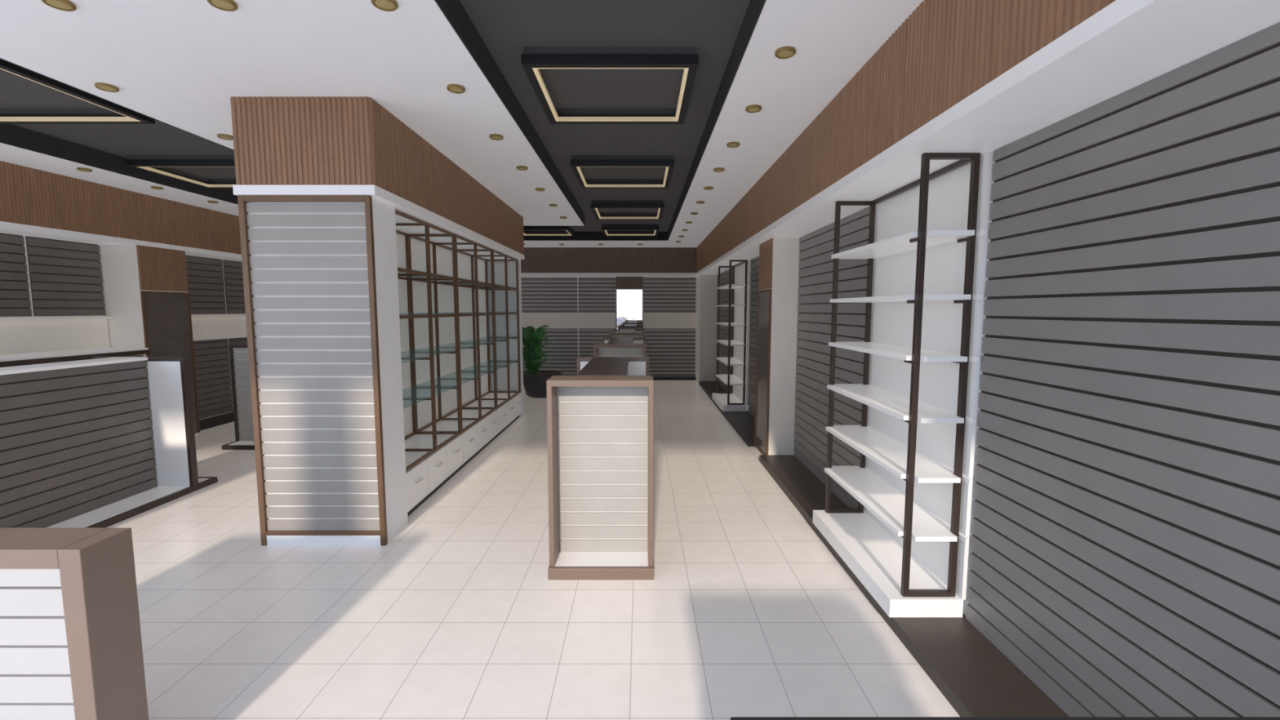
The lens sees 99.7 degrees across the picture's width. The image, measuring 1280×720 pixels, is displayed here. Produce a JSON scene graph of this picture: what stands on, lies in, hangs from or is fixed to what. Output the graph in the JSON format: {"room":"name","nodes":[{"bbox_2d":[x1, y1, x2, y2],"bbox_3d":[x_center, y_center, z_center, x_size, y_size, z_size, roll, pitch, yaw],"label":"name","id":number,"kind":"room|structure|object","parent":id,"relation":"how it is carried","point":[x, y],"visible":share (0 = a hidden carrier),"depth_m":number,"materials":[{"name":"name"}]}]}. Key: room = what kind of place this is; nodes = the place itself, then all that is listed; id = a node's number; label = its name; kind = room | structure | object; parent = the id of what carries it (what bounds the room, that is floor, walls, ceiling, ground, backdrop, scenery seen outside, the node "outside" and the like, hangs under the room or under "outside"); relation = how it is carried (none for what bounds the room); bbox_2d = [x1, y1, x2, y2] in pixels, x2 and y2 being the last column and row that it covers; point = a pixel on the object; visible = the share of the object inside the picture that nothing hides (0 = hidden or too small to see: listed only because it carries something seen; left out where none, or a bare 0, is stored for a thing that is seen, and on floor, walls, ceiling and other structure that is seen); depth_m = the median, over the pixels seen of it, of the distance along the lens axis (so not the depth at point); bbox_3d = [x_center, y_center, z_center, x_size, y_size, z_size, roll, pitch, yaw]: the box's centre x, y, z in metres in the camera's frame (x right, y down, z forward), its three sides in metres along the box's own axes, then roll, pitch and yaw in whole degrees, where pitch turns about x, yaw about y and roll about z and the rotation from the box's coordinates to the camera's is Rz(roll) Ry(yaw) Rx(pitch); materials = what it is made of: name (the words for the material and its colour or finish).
{"room":"retail store interior","nodes":[
{"label":"retail store interior","id":0,"kind":"room"},
{"bbox_2d":[0,232,247,419],"bbox_3d":[-6.172,-0.638,7.875,0.096,3.000,8.600,0,5,0],"label":"wall","id":1,"kind":"structure","parent":0,"point":[24,237],"depth_m":5.53,"materials":[{"name":"white paint"}]},
{"bbox_2d":[0,233,31,316],"bbox_3d":[-6.112,-0.750,4.480,0.016,0.796,1.820,0,5,0],"label":"panel","id":2,"kind":"object","parent":1,"relation":"attached to","point":[15,295],"visible":1,"depth_m":5.27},
{"bbox_2d":[0,316,112,355],"bbox_3d":[-6.075,0.338,4.958,0.090,1.440,2.570,0,5,0],"label":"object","id":3,"kind":"object","parent":1,"relation":"attached to","point":[17,335],"visible":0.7,"depth_m":5.59,"materials":[{"name":"beige paint"}]},
{"bbox_2d":[25,235,105,315],"bbox_3d":[-6.112,-0.871,5.774,0.016,0.796,0.720,0,5,0],"label":"panel","id":4,"kind":"object","parent":1,"relation":"attached to","point":[65,276],"visible":1,"depth_m":5.73,"materials":[{"name":"grey wood"}]},
{"bbox_2d":[0,160,241,262],"bbox_3d":[-5.932,-1.762,7.769,0.376,0.602,8.600,0,5,0],"label":"trim","id":5,"kind":"structure","parent":1,"relation":"attached to","point":[34,202],"depth_m":5.81,"materials":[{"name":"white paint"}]},
{"bbox_2d":[185,255,226,314],"bbox_3d":[-6.112,-1.022,7.377,0.016,0.796,1.120,0,5,0],"label":"panel","id":6,"kind":"object","parent":1,"relation":"attached to","point":[206,282],"visible":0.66,"depth_m":7.60,"materials":[{"name":"grey wood"}]},
{"bbox_2d":[193,338,233,419],"bbox_3d":[-6.112,0.276,7.498,0.016,1.090,1.120,0,5,0],"label":"panel","id":7,"kind":"object","parent":1,"relation":"attached to","point":[212,366],"visible":0.62,"depth_m":7.73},
{"bbox_2d":[199,411,234,431],"bbox_3d":[-5.970,0.670,9.610,0.300,0.070,5.290,0,5,0],"label":"baseboard","id":8,"kind":"structure","parent":1,"relation":"attached to","point":[207,423],"depth_m":7.51,"materials":[{"name":"brown wood"}]},
{"bbox_2d":[191,314,247,340],"bbox_3d":[-6.075,-0.624,9.322,0.090,0.340,4.920,0,5,0],"label":"wall ledge","id":9,"kind":"object","parent":1,"relation":"attached to","point":[203,326],"visible":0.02,"depth_m":7.80,"materials":[{"name":"beige paint"}]},
{"bbox_2d":[222,259,245,314],"bbox_3d":[-6.112,-1.150,8.746,0.016,0.796,1.570,0,5,0],"label":"panel","id":10,"kind":"object","parent":1,"relation":"attached to","point":[233,270],"visible":0.35,"depth_m":8.13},
{"bbox_2d":[228,337,247,344],"bbox_3d":[-6.112,0.147,8.867,0.016,1.090,1.570,0,5,0],"label":"panel","id":11,"kind":"object","parent":1,"relation":"attached to","point":[242,340],"visible":0.11,"depth_m":8.21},
{"bbox_2d":[98,244,199,434],"bbox_3d":[-5.904,-0.176,6.542,0.431,2.328,0.660,0,5,0],"label":"pillar","id":12,"kind":"structure","parent":0,"point":[127,270],"depth_m":6.18,"materials":[{"name":"beige paint"}]},
{"bbox_2d":[140,290,199,433],"bbox_3d":[-5.688,0.072,6.565,0.020,1.790,0.650,0,5,0],"label":"mirror","id":13,"kind":"object","parent":12,"relation":"attached to","point":[166,315],"visible":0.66,"depth_m":6.55,"materials":[{"name":"brown mirror"}]},
{"bbox_2d":[247,197,524,541],"bbox_3d":[-2.152,-0.106,5.800,0.815,2.328,4.430,0,5,0],"label":"pillar","id":14,"kind":"structure","parent":0,"point":[384,213],"depth_m":3.84,"materials":[{"name":"white paint"}]},
{"bbox_2d":[237,195,387,546],"bbox_3d":[-2.152,0.103,3.578,0.844,2.326,0.035,0,5,0],"label":"display panel","id":15,"kind":"object","parent":14,"relation":"attached to","point":[308,269],"visible":1,"depth_m":3.58,"materials":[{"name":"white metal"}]},
{"bbox_2d":[0,0,923,247],"bbox_3d":[-2.290,-2.000,5.638,7.860,0.270,12.800,0,5,0],"label":"ceiling","id":16,"kind":"structure","parent":0,"point":[180,64],"depth_m":3.06,"materials":[{"name":"paint"}]},
{"bbox_2d":[40,0,76,11],"bbox_3d":[-2.520,-1.546,2.341,0.108,0.018,0.108,0,5,0],"label":"recessed light","id":17,"kind":"object","parent":16,"relation":"in","point":[63,5],"visible":1,"depth_m":2.34,"materials":[{"name":"gold metal"}]},
{"bbox_2d":[76,167,92,172],"bbox_3d":[-5.280,-1.808,5.133,0.108,0.018,0.108,0,5,0],"label":"recessed light","id":18,"kind":"object","parent":16,"relation":"in","point":[82,169],"visible":1,"depth_m":5.12,"materials":[{"name":"gold metal"}]},
{"bbox_2d":[94,82,119,92],"bbox_3d":[-3.190,-1.630,3.232,0.108,0.018,0.108,0,5,0],"label":"recessed light","id":19,"kind":"object","parent":16,"relation":"in","point":[104,86],"visible":1,"depth_m":3.22,"materials":[{"name":"gold metal"}]},
{"bbox_2d":[150,186,164,190],"bbox_3d":[-5.280,-1.881,5.905,0.108,0.018,0.108,0,5,0],"label":"recessed light","id":20,"kind":"object","parent":16,"relation":"in","point":[151,187],"visible":1,"depth_m":5.88,"materials":[{"name":"gold metal"}]},
{"bbox_2d":[207,200,218,203],"bbox_3d":[-5.280,-1.953,6.677,0.108,0.018,0.108,0,5,0],"label":"recessed light","id":21,"kind":"object","parent":16,"relation":"in","point":[210,202],"visible":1,"depth_m":6.65,"materials":[{"name":"gold metal"}]},
{"bbox_2d":[206,0,237,11],"bbox_3d":[-1.810,-1.546,2.341,0.108,0.018,0.108,0,5,0],"label":"recessed light","id":22,"kind":"object","parent":16,"relation":"in","point":[224,5],"visible":1,"depth_m":2.34,"materials":[{"name":"gold metal"}]},
{"bbox_2d":[217,133,233,140],"bbox_3d":[-3.190,-1.717,4.158,0.108,0.018,0.108,0,5,0],"label":"recessed light","id":23,"kind":"object","parent":16,"relation":"in","point":[224,136],"visible":0.95,"depth_m":4.14,"materials":[{"name":"gold metal"}]},
{"bbox_2d":[230,96,524,259],"bbox_3d":[-2.140,-1.563,5.641,0.902,0.602,4.476,0,5,0],"label":"bulkhead","id":24,"kind":"structure","parent":16,"relation":"attached to","point":[285,145],"depth_m":3.44,"materials":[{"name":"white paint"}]},
{"bbox_2d":[0,0,766,240],"bbox_3d":[-2.288,-1.941,5.016,5.665,0.272,10.950,0,5,0],"label":"ceiling panel","id":25,"kind":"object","parent":16,"relation":"attached to","point":[495,33],"depth_m":3.78,"materials":[{"name":"black paint"}]},
{"bbox_2d":[0,58,155,124],"bbox_3d":[-4.355,-1.794,3.593,1.350,0.100,1.010,0,5,0],"label":"ring light","id":26,"kind":"object","parent":25,"relation":"attached to","point":[112,113],"visible":0.65,"depth_m":4.03,"materials":[{"name":"metal"}]},
{"bbox_2d":[124,155,235,188],"bbox_3d":[-4.355,-1.998,5.774,1.350,0.100,1.010,0,5,0],"label":"ring light","id":27,"kind":"object","parent":25,"relation":"attached to","point":[156,164],"visible":0.52,"depth_m":5.28,"materials":[{"name":"metal"}]},
{"bbox_2d":[523,226,574,235],"bbox_3d":[-1.750,-2.389,9.945,1.000,0.100,0.850,0,5,0],"label":"ring light","id":28,"kind":"object","parent":25,"relation":"attached to","point":[527,230],"visible":0.6,"depth_m":10.30,"materials":[{"name":"black metal"}]},
{"bbox_2d":[520,46,698,124],"bbox_3d":[-0.172,-1.794,3.593,1.015,0.100,1.010,0,5,0],"label":"ring light","id":29,"kind":"object","parent":25,"relation":"attached to","point":[534,58],"visible":1,"depth_m":3.13,"materials":[{"name":"metal"}]},
{"bbox_2d":[570,155,674,188],"bbox_3d":[-0.172,-1.998,5.774,1.015,0.100,1.010,0,5,0],"label":"ring light","id":30,"kind":"object","parent":25,"relation":"attached to","point":[577,161],"visible":1,"depth_m":5.30,"materials":[{"name":"metal"}]},
{"bbox_2d":[591,200,664,219],"bbox_3d":[-0.172,-2.203,7.954,1.015,0.100,1.010,0,5,0],"label":"ring light","id":31,"kind":"object","parent":25,"relation":"attached to","point":[595,204],"visible":1,"depth_m":7.48,"materials":[{"name":"metal"}]},
{"bbox_2d":[601,223,658,235],"bbox_3d":[-0.172,-2.389,9.945,1.015,0.100,0.850,0,5,0],"label":"ring light","id":32,"kind":"object","parent":25,"relation":"attached to","point":[608,229],"visible":1,"depth_m":9.54,"materials":[{"name":"metal"}]},
{"bbox_2d":[370,0,398,11],"bbox_3d":[-1.107,-1.546,2.341,0.108,0.018,0.108,0,5,0],"label":"recessed light","id":33,"kind":"object","parent":16,"relation":"in","point":[384,5],"visible":1,"depth_m":2.34,"materials":[{"name":"gold metal"}]},
{"bbox_2d":[446,84,465,93],"bbox_3d":[-1.107,-1.632,3.252,0.108,0.018,0.108,0,5,0],"label":"recessed light","id":34,"kind":"object","parent":16,"relation":"in","point":[454,88],"visible":1,"depth_m":3.23,"materials":[{"name":"gold metal"}]},
{"bbox_2d":[488,133,503,140],"bbox_3d":[-1.107,-1.717,4.163,0.108,0.018,0.108,0,5,0],"label":"recessed light","id":35,"kind":"object","parent":16,"relation":"in","point":[493,136],"visible":1,"depth_m":4.15,"materials":[{"name":"gold metal"}]},
{"bbox_2d":[516,165,528,170],"bbox_3d":[-1.107,-1.803,5.074,0.108,0.018,0.108,0,5,0],"label":"recessed light","id":36,"kind":"object","parent":16,"relation":"in","point":[518,167],"visible":1,"depth_m":5.05,"materials":[{"name":"gold metal"}]},
{"bbox_2d":[535,187,545,191],"bbox_3d":[-1.107,-1.888,5.985,0.108,0.018,0.108,0,5,0],"label":"recessed light","id":37,"kind":"object","parent":16,"relation":"in","point":[536,188],"visible":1,"depth_m":5.96,"materials":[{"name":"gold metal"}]},
{"bbox_2d":[696,200,704,204],"bbox_3d":[0.752,-1.956,6.702,0.108,0.018,0.108,0,5,0],"label":"recessed light","id":38,"kind":"object","parent":16,"relation":"in","point":[697,202],"visible":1,"depth_m":6.68,"materials":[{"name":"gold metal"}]},
{"bbox_2d":[703,186,713,190],"bbox_3d":[0.752,-1.882,5.920,0.108,0.018,0.108,0,5,0],"label":"recessed light","id":39,"kind":"object","parent":16,"relation":"in","point":[708,188],"visible":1,"depth_m":5.89,"materials":[{"name":"gold metal"}]},
{"bbox_2d":[713,167,724,172],"bbox_3d":[0.752,-1.809,5.138,0.108,0.018,0.108,0,5,0],"label":"recessed light","id":40,"kind":"object","parent":16,"relation":"in","point":[717,169],"visible":1,"depth_m":5.12,"materials":[{"name":"gold metal"}]},
{"bbox_2d":[726,142,739,147],"bbox_3d":[0.752,-1.736,4.357,0.108,0.018,0.108,0,5,0],"label":"recessed light","id":41,"kind":"object","parent":16,"relation":"in","point":[731,144],"visible":1,"depth_m":4.33,"materials":[{"name":"gold metal"}]},
{"bbox_2d":[745,104,761,112],"bbox_3d":[0.752,-1.662,3.575,0.108,0.018,0.108,0,5,0],"label":"recessed light","id":42,"kind":"object","parent":16,"relation":"in","point":[753,108],"visible":1,"depth_m":3.56,"materials":[{"name":"gold metal"}]},
{"bbox_2d":[774,46,795,58],"bbox_3d":[0.752,-1.589,2.794,0.108,0.018,0.108,0,5,0],"label":"recessed light","id":43,"kind":"object","parent":16,"relation":"in","point":[784,52],"visible":1,"depth_m":2.78,"materials":[{"name":"gold metal"}]},
{"bbox_2d":[105,380,959,719],"bbox_3d":[-2.240,1.156,5.231,7.960,0.080,14.400,0,5,0],"label":"floor","id":44,"kind":"structure","parent":0,"point":[745,611],"depth_m":2.89,"materials":[{"name":"tile"}]},
{"bbox_2d":[0,528,148,719],"bbox_3d":[-2.305,0.992,1.673,1.390,0.912,0.161,0,5,0],"label":"gondola","id":45,"kind":"object","parent":44,"relation":"on","point":[71,642],"depth_m":1.60},
{"bbox_2d":[0,347,150,367],"bbox_3d":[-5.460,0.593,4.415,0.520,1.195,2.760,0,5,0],"label":"countertop","id":46,"kind":"structure","parent":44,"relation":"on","point":[39,357],"depth_m":4.97,"materials":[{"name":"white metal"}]},
{"bbox_2d":[0,356,217,528],"bbox_3d":[-4.325,0.649,3.827,0.790,1.192,2.300,0,5,0],"label":"gondola","id":47,"kind":"object","parent":44,"relation":"on","point":[97,442],"visible":0.99,"depth_m":4.18,"materials":[{"name":"brown metal"}]},
{"bbox_2d":[222,344,254,449],"bbox_3d":[-4.355,0.339,7.138,0.850,1.192,2.050,0,5,0],"label":"gondola","id":48,"kind":"object","parent":44,"relation":"on","point":[238,353],"visible":0.2,"depth_m":6.33,"materials":[{"name":"brown wood"}]},
{"bbox_2d":[395,208,462,515],"bbox_3d":[-2.002,0.005,4.630,0.531,2.325,1.329,0,5,0],"label":"display cabinet","id":49,"kind":"object","parent":44,"relation":"on","point":[433,458],"visible":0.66,"depth_m":5.04,"materials":[{"name":"white laminate"}]},
{"bbox_2d":[408,234,497,469],"bbox_3d":[-2.002,-0.120,5.958,0.531,2.325,1.329,0,5,0],"label":"display cabinet","id":50,"kind":"object","parent":44,"relation":"on","point":[479,425],"visible":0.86,"depth_m":5.93,"materials":[{"name":"white laminate"}]},
{"bbox_2d":[457,248,521,438],"bbox_3d":[-2.002,-0.244,7.285,0.531,2.325,1.329,0,5,0],"label":"display cabinet","id":51,"kind":"object","parent":44,"relation":"on","point":[508,402],"visible":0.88,"depth_m":7.25,"materials":[{"name":"white laminate"}]},
{"bbox_2d":[522,324,562,398],"bbox_3d":[-1.910,0.011,9.950,0.939,1.319,0.733,0,5,0],"label":"potted plant","id":52,"kind":"object","parent":44,"relation":"on","point":[535,380],"visible":0.77,"depth_m":9.80,"materials":[{"name":"green plant"}]},
{"bbox_2d":[546,356,653,579],"bbox_3d":[-0.232,0.628,4.051,0.629,1.192,1.810,0,5,0],"label":"gondola","id":53,"kind":"object","parent":44,"relation":"on","point":[600,418],"visible":1,"depth_m":3.37,"materials":[{"name":"white laminate"}]},
{"bbox_2d":[593,337,646,356],"bbox_3d":[-0.232,0.331,7.218,0.629,1.192,1.810,0,5,0],"label":"gondola","id":54,"kind":"object","parent":44,"relation":"on","point":[610,347],"visible":0.3,"depth_m":6.50,"materials":[{"name":"white laminate"}]},
{"bbox_2d":[608,329,644,337],"bbox_3d":[-0.232,0.034,10.384,0.629,1.192,1.810,0,5,0],"label":"gondola","id":55,"kind":"object","parent":44,"relation":"on","point":[616,333],"visible":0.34,"depth_m":9.66,"materials":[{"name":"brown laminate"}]},
{"bbox_2d":[729,716,1279,719],"bbox_3d":[0.616,1.084,0.653,0.929,0.920,0.597,0,5,0],"label":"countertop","id":56,"kind":"structure","parent":44,"relation":"on","point":[731,717],"depth_m":0.90,"materials":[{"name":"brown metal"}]},
{"bbox_2d":[615,276,697,377],"bbox_3d":[-2.290,-1.045,12.208,7.860,3.000,0.096,0,5,0],"label":"wall","id":57,"kind":"structure","parent":0,"point":[695,277],"depth_m":12.19,"materials":[{"name":"white paint"}]},
{"bbox_2d":[520,276,577,312],"bbox_3d":[-2.175,-1.466,12.108,1.550,0.796,0.016,0,5,0],"label":"panel","id":58,"kind":"object","parent":57,"relation":"attached to","point":[539,294],"visible":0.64,"depth_m":12.10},
{"bbox_2d":[522,328,577,375],"bbox_3d":[-2.175,-0.168,12.230,1.550,1.090,0.016,0,5,0],"label":"panel","id":59,"kind":"object","parent":57,"relation":"attached to","point":[563,347],"visible":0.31,"depth_m":12.22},
{"bbox_2d":[521,312,615,328],"bbox_3d":[-1.750,-0.889,12.155,2.400,0.340,0.030,0,5,0],"label":"wall ledge","id":60,"kind":"object","parent":57,"relation":"attached to","point":[553,320],"visible":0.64,"depth_m":12.14,"materials":[{"name":"beige paint"}]},
{"bbox_2d":[577,276,578,356],"bbox_3d":[-1.390,-0.743,12.169,0.020,2.246,0.030,0,5,0],"label":"trim","id":61,"kind":"structure","parent":57,"relation":"attached to","point":[577,277],"depth_m":12.10,"materials":[{"name":"white paint"}]},
{"bbox_2d":[577,276,615,312],"bbox_3d":[-0.965,-1.466,12.108,0.830,0.796,0.016,0,5,0],"label":"panel","id":62,"kind":"object","parent":57,"relation":"attached to","point":[596,294],"visible":1,"depth_m":12.10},
{"bbox_2d":[578,328,615,356],"bbox_3d":[-0.965,-0.168,12.230,0.830,1.090,0.016,0,5,0],"label":"panel","id":63,"kind":"object","parent":57,"relation":"attached to","point":[588,337],"visible":0.34,"depth_m":12.19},
{"bbox_2d":[520,247,696,276],"bbox_3d":[-2.263,-2.147,11.868,6.995,0.602,0.366,0,5,0],"label":"trim","id":64,"kind":"structure","parent":57,"relation":"attached to","point":[538,261],"depth_m":11.69,"materials":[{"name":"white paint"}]},
{"bbox_2d":[615,288,643,329],"bbox_3d":[-0.235,-0.610,12.171,0.610,1.980,0.050,0,5,0],"label":"wall mirror","id":65,"kind":"object","parent":57,"relation":"attached to","point":[628,302],"visible":0.52,"depth_m":12.11,"materials":[{"name":"white mirror"}]},
{"bbox_2d":[615,276,643,288],"bbox_3d":[-0.235,-1.733,12.060,0.610,0.258,0.061,0,5,0],"label":"wood panel","id":66,"kind":"object","parent":57,"relation":"attached to","point":[620,282],"visible":1,"depth_m":12.03,"materials":[{"name":"brown wood"}]},
{"bbox_2d":[643,328,695,376],"bbox_3d":[0.665,-0.168,12.230,1.170,1.090,0.016,0,5,0],"label":"panel","id":67,"kind":"object","parent":57,"relation":"attached to","point":[671,352],"visible":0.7,"depth_m":12.22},
{"bbox_2d":[643,312,695,328],"bbox_3d":[0.665,-0.889,12.155,1.170,0.340,0.030,0,5,0],"label":"wall ledge","id":68,"kind":"object","parent":57,"relation":"attached to","point":[651,320],"visible":1,"depth_m":12.14,"materials":[{"name":"beige paint"}]},
{"bbox_2d":[643,276,696,312],"bbox_3d":[0.665,-1.466,12.108,1.170,0.796,0.016,0,5,0],"label":"panel","id":69,"kind":"object","parent":57,"relation":"attached to","point":[660,294],"visible":1,"depth_m":12.10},
{"bbox_2d":[653,377,696,380],"bbox_3d":[-2.215,0.421,12.268,6.970,0.070,0.050,0,5,0],"label":"baseboard","id":70,"kind":"structure","parent":57,"relation":"attached to","point":[654,378],"depth_m":12.24,"materials":[{"name":"black wood"}]},
{"bbox_2d":[695,274,717,382],"bbox_3d":[1.455,-0.673,11.839,0.370,2.328,0.700,0,5,0],"label":"pillar","id":71,"kind":"structure","parent":0,"point":[706,284],"depth_m":11.50,"materials":[{"name":"beige paint"}]},
{"bbox_2d":[758,237,800,454],"bbox_3d":[1.494,-0.117,5.915,0.291,2.328,0.600,0,5,0],"label":"pillar","id":72,"kind":"structure","parent":0,"point":[779,257],"depth_m":5.62,"materials":[{"name":"beige paint"}]},
{"bbox_2d":[754,288,772,454],"bbox_3d":[1.348,0.131,5.938,0.020,1.790,0.590,0,5,0],"label":"mirror","id":73,"kind":"object","parent":72,"relation":"attached to","point":[762,351],"visible":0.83,"depth_m":5.92,"materials":[{"name":"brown mirror"}]},
{"bbox_2d":[746,161,995,615],"bbox_3d":[1.692,-0.447,5.834,0.096,3.000,12.900,0,5,0],"label":"wall","id":74,"kind":"structure","parent":0,"point":[965,602],"depth_m":2.72,"materials":[{"name":"white paint"}]},
{"bbox_2d":[715,267,734,392],"bbox_3d":[1.632,-0.567,10.372,0.016,2.260,2.220,0,5,0],"label":"panel","id":75,"kind":"object","parent":74,"relation":"attached to","point":[724,276],"visible":0.56,"depth_m":10.48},
{"bbox_2d":[698,381,755,446],"bbox_3d":[1.452,0.734,8.958,0.376,0.064,5.300,0,5,0],"label":"baseboard","id":76,"kind":"structure","parent":74,"relation":"attached to","point":[743,422],"depth_m":7.64,"materials":[{"name":"brown wood"}]},
{"bbox_2d":[711,259,751,411],"bbox_3d":[1.443,-0.404,8.640,0.390,2.262,1.240,0,5,0],"label":"open shelving","id":77,"kind":"object","parent":76,"relation":"on","point":[736,401],"visible":1,"depth_m":8.51,"materials":[{"name":"brown metal"}]},
{"bbox_2d":[747,256,759,417],"bbox_3d":[1.632,-0.263,7.127,0.016,2.260,1.820,0,5,0],"label":"panel","id":78,"kind":"object","parent":74,"relation":"attached to","point":[754,265],"visible":0.3,"depth_m":7.76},
{"bbox_2d":[793,206,870,508],"bbox_3d":[1.632,-0.036,4.707,0.016,2.260,1.800,0,5,0],"label":"panel","id":79,"kind":"object","parent":74,"relation":"attached to","point":[815,265],"visible":0.63,"depth_m":4.72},
{"bbox_2d":[759,454,1069,716],"bbox_3d":[1.452,1.328,2.635,0.376,0.064,6.200,0,5,0],"label":"baseboard","id":80,"kind":"structure","parent":74,"relation":"attached to","point":[973,675],"depth_m":2.42,"materials":[{"name":"brown wood"}]},
{"bbox_2d":[812,151,994,617],"bbox_3d":[1.443,0.108,3.184,0.390,2.262,1.240,0,5,0],"label":"open shelving","id":81,"kind":"object","parent":80,"relation":"on","point":[907,540],"visible":1,"depth_m":2.90,"materials":[{"name":"white laminate"}]},
{"bbox_2d":[695,0,1279,276],"bbox_3d":[1.429,-1.566,5.678,0.421,0.602,12.800,0,5,0],"label":"ceiling bulkhead","id":82,"kind":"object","parent":74,"relation":"attached to","point":[956,76],"depth_m":2.14,"materials":[{"name":"white paint"}]},
{"bbox_2d":[965,22,1279,716],"bbox_3d":[1.632,0.310,1.023,0.016,2.260,3.140,0,5,0],"label":"panel","id":83,"kind":"object","parent":74,"relation":"attached to","point":[1124,558],"visible":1,"depth_m":1.75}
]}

